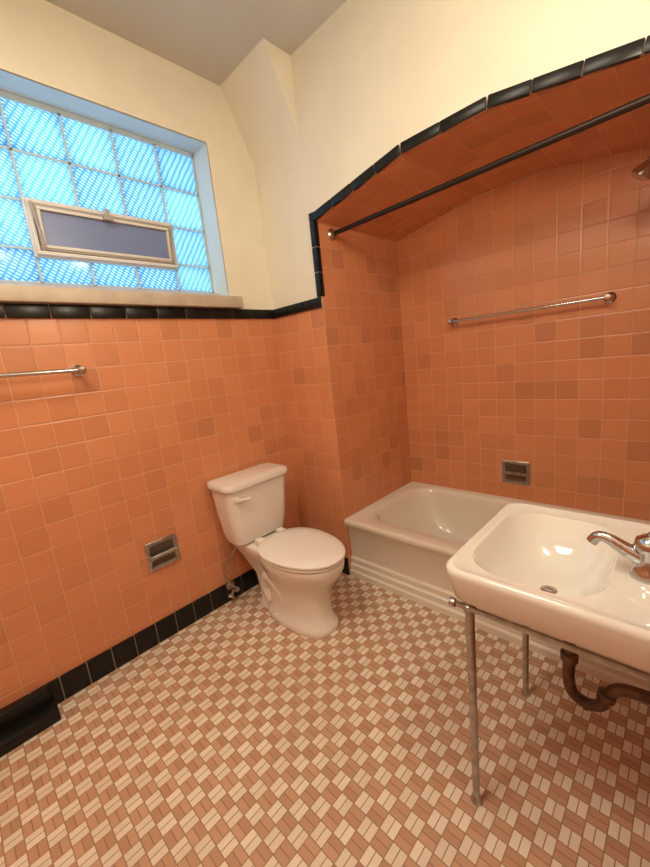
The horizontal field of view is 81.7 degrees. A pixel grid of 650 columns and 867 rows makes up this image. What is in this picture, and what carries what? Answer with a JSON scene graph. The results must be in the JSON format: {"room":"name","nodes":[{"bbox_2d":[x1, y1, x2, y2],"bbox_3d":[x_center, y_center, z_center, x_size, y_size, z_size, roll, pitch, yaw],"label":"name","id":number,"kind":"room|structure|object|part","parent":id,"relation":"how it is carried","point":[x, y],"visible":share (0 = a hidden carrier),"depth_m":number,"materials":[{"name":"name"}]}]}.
{"room":"bathroom","nodes":[
{"label":"bathroom","id":0,"kind":"room"},
{"bbox_2d":[0,0,299,708],"bbox_3d":[-1.010,-0.353,1.950,0.260,2.920,3.365,5,15,44],"label":"wall","id":1,"kind":"structure","parent":0,"point":[117,458],"depth_m":1.81,"materials":[{"name":"orange tile"}]},
{"bbox_2d":[0,686,60,757],"bbox_3d":[-1.352,1.215,1.446,0.108,0.122,0.535,5,15,44],"label":"trim","id":2,"kind":"structure","parent":1,"relation":"attached to","point":[22,720],"depth_m":1.55,"materials":[{"name":"black tile"}]},
{"bbox_2d":[0,365,86,377],"bbox_3d":[-1.283,-0.215,1.432,0.090,0.057,0.664,5,15,44],"label":"towel bar","id":3,"kind":"object","parent":1,"relation":"attached to","point":[76,370],"visible":1,"depth_m":1.54,"materials":[{"name":"silver metal"}]},
{"bbox_2d":[0,97,211,291],"bbox_3d":[-1.149,-1.065,1.745,0.022,0.721,1.257,5,15,44],"label":"blocks","id":4,"kind":"object","parent":1,"relation":"attached to","point":[30,129],"visible":0.77,"depth_m":1.77},
{"bbox_2d":[20,196,178,270],"bbox_3d":[-1.053,-0.950,1.838,0.065,0.239,0.650,5,15,44],"label":"window","id":5,"kind":"structure","parent":4,"relation":"attached to","point":[38,253],"depth_m":1.73,"materials":[{"name":"white paint"}]},
{"bbox_2d":[33,211,168,258],"bbox_3d":[-1.052,-0.950,1.836,0.065,0.203,0.614,5,15,44],"label":"window pane","id":6,"kind":"object","parent":5,"relation":"attached to","point":[63,230],"visible":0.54,"depth_m":1.79,"materials":[{"name":"glass"}]},
{"bbox_3d":[-1.052,-0.950,1.836,0.065,0.203,0.614,5,15,44],"label":"pane","id":7,"kind":"part","parent":6,"relation":"part of","materials":[{"name":"blue"}]},
{"bbox_2d":[28,200,174,263],"bbox_3d":[-1.025,-0.958,1.807,0.063,0.206,0.621,5,15,44],"label":"sash","id":8,"kind":"object","parent":4,"relation":"attached to","point":[35,208],"depth_m":1.76,"materials":[{"name":"beige metal"}]},
{"bbox_2d":[0,89,213,292],"bbox_3d":[-1.147,-1.039,1.759,0.029,0.840,1.313,5,15,44],"label":"joint","id":9,"kind":"object","parent":1,"relation":"attached to","point":[4,94],"visible":0.41,"depth_m":1.79,"materials":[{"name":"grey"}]},
{"bbox_2d":[0,70,227,295],"bbox_3d":[-1.093,-1.042,1.706,0.121,0.814,1.310,5,15,44],"label":"painted reveal","id":10,"kind":"object","parent":1,"relation":"attached to","point":[9,82],"visible":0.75,"depth_m":1.91,"materials":[{"name":"paint"}]},
{"bbox_2d":[0,281,243,308],"bbox_3d":[-1.033,-0.651,1.761,0.175,0.113,1.425,5,15,44],"label":"sill","id":11,"kind":"structure","parent":1,"relation":"attached to","point":[11,292],"depth_m":1.71,"materials":[{"name":"stone"}]},
{"bbox_2d":[0,569,258,710],"bbox_3d":[-1.039,1.105,1.846,0.012,0.118,2.568,5,15,44],"label":"baseboard","id":12,"kind":"structure","parent":1,"relation":"attached to","point":[73,681],"depth_m":1.93,"materials":[{"name":"black tile"}]},
{"bbox_2d":[0,303,273,318],"bbox_3d":[-1.212,-0.499,1.532,0.014,0.055,2.568,5,15,44],"label":"trim","id":13,"kind":"structure","parent":1,"relation":"attached to","point":[6,310],"depth_m":1.78,"materials":[{"name":"black tile"}]},
{"bbox_2d":[144,533,179,571],"bbox_3d":[-0.851,0.631,1.986,0.038,0.155,0.165,5,15,44],"label":"toilet paper holder","id":14,"kind":"object","parent":1,"relation":"attached to","point":[164,551],"visible":1,"depth_m":1.99,"materials":[{"name":"silver metal"}]},
{"bbox_2d":[46,0,345,85],"bbox_3d":[-0.399,-1.755,0.920,2.404,0.080,3.565,5,15,44],"label":"ceiling","id":15,"kind":"structure","parent":0,"point":[209,39],"depth_m":1.71,"materials":[{"name":"paint"}]},
{"bbox_2d":[220,38,298,166],"bbox_3d":[-0.360,-1.752,2.034,0.394,0.360,0.173,5,15,44],"label":"wall","id":16,"kind":"structure","parent":0,"point":[259,93],"depth_m":1.99,"materials":[{"name":"beige paint"}]},
{"bbox_2d":[0,573,649,866],"bbox_3d":[-0.083,1.173,1.492,2.404,0.080,3.565,5,15,44],"label":"floor","id":17,"kind":"structure","parent":0,"point":[240,738],"depth_m":1.34,"materials":[{"name":"tile"}]},
{"bbox_2d":[207,463,345,638],"bbox_3d":[-0.213,0.629,2.083,0.794,0.784,0.451,5,15,44],"label":"toilet","id":18,"kind":"object","parent":17,"relation":"on","point":[297,568],"visible":1,"depth_m":2.03,"materials":[{"name":"white ceramic"}]},
{"bbox_3d":[-0.448,0.358,2.038,0.038,0.036,0.084,5,15,44],"label":"flush lever","id":19,"kind":"part","parent":18,"relation":"part of","materials":[{"name":"white ceramic"}]},
{"bbox_3d":[-0.430,0.417,2.236,0.245,0.382,0.450,5,15,44],"label":"tank","id":20,"kind":"part","parent":18,"relation":"part of","materials":[{"name":"white ceramic"}]},
{"bbox_3d":[-0.132,0.604,1.988,0.549,0.048,0.382,5,15,44],"label":"seat and lid","id":21,"kind":"part","parent":18,"relation":"part of","materials":[{"name":"white plastic"}]},
{"bbox_2d":[344,481,649,690],"bbox_3d":[0.958,0.690,2.154,1.508,0.390,0.805,5,15,44],"label":"bathtub","id":22,"kind":"object","parent":17,"relation":"on","point":[402,543],"visible":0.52,"depth_m":2.23,"materials":[{"name":"beige ceramic"}]},
{"bbox_2d":[445,503,649,806],"bbox_3d":[0.726,0.641,1.097,0.533,0.939,0.550,5,15,44],"label":"sink","id":23,"kind":"object","parent":17,"relation":"on","point":[575,578],"visible":1,"depth_m":1.03,"materials":[{"name":"white ceramic"}]},
{"bbox_2d":[445,503,649,672],"bbox_3d":[0.701,0.405,1.051,0.533,0.172,0.550,5,15,44],"label":"basin","id":24,"kind":"object","parent":23,"relation":"in","point":[536,567],"depth_m":1.00,"materials":[{"name":"white ceramic"}]},
{"bbox_2d":[587,531,649,584],"bbox_3d":[0.771,0.268,0.918,0.187,0.152,0.130,-6,11,-1],"label":"faucet","id":25,"kind":"object","parent":23,"relation":"on","point":[632,563],"depth_m":0.91,"materials":[{"name":"silver metal"}]},
{"bbox_2d":[318,222,411,568],"bbox_3d":[0.329,-0.201,2.518,0.001,2.124,0.797,5,15,44],"label":"wall","id":26,"kind":"structure","parent":0,"point":[361,300],"depth_m":2.43,"materials":[{"name":"orange tile"}]},
{"bbox_2d":[328,93,649,239],"bbox_3d":[0.544,-1.057,1.580,0.060,0.097,1.515,-16,14,-40],"label":"shower curtain rod","id":27,"kind":"object","parent":26,"relation":"attached to","point":[644,100],"visible":1,"depth_m":1.40,"materials":[{"name":"brown metal"}]},
{"bbox_2d":[255,0,649,557],"bbox_3d":[0.426,-0.472,1.765,2.044,2.920,0.001,5,15,44],"label":"wall","id":28,"kind":"structure","parent":0,"point":[374,75],"depth_m":1.71,"materials":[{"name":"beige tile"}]},
{"bbox_2d":[273,297,322,318],"bbox_3d":[-0.178,-0.754,2.270,0.443,0.055,0.014,5,15,44],"label":"trim","id":29,"kind":"structure","parent":28,"relation":"attached to","point":[315,303],"depth_m":2.24,"materials":[{"name":"black tile"}]},
{"bbox_2d":[342,557,350,574],"bbox_3d":[0.001,0.850,2.579,0.433,0.118,0.012,5,15,44],"label":"baseboard","id":30,"kind":"structure","parent":28,"relation":"attached to","point":[346,569],"depth_m":2.44,"materials":[{"name":"black tile"}]},
{"bbox_2d":[308,35,649,296],"bbox_3d":[0.492,-0.985,1.551,1.547,0.529,0.032,5,15,44],"label":"trim","id":31,"kind":"structure","parent":28,"relation":"attached to","point":[631,51],"depth_m":1.38,"materials":[{"name":"black tile"}]},
{"bbox_2d":[317,55,649,241],"bbox_3d":[0.754,-1.240,1.782,1.512,0.100,0.797,5,15,44],"label":"ceiling","id":32,"kind":"structure","parent":0,"point":[496,133],"depth_m":1.67,"materials":[{"name":"orange tile"}]},
{"bbox_2d":[396,147,649,520],"bbox_3d":[1.169,-0.637,2.199,1.799,2.920,0.100,5,15,44],"label":"wall","id":33,"kind":"structure","parent":0,"point":[564,391],"depth_m":2.13,"materials":[{"name":"orange tile"}]},
{"bbox_2d":[502,460,529,485],"bbox_3d":[1.194,0.246,2.356,0.165,0.150,0.025,5,15,44],"label":"soap dish","id":34,"kind":"object","parent":33,"relation":"attached to","point":[514,472],"visible":1,"depth_m":2.35,"materials":[{"name":"silver metal"}]},
{"bbox_2d":[447,292,616,325],"bbox_3d":[1.100,-0.689,2.119,0.858,0.054,0.090,5,15,44],"label":"grab bar","id":35,"kind":"object","parent":33,"relation":"attached to","point":[610,297],"visible":1,"depth_m":2.01,"materials":[{"name":"silver metal"}]},
{"label":"wall","id":36,"kind":"structure","parent":0,"visible":0},
{"bbox_2d":[630,156,649,180],"bbox_3d":[1.233,-1.011,1.353,0.207,0.142,0.072,5,15,44],"label":"shower head","id":37,"kind":"object","parent":36,"relation":"attached to","point":[642,171],"visible":1,"depth_m":1.39}
]}

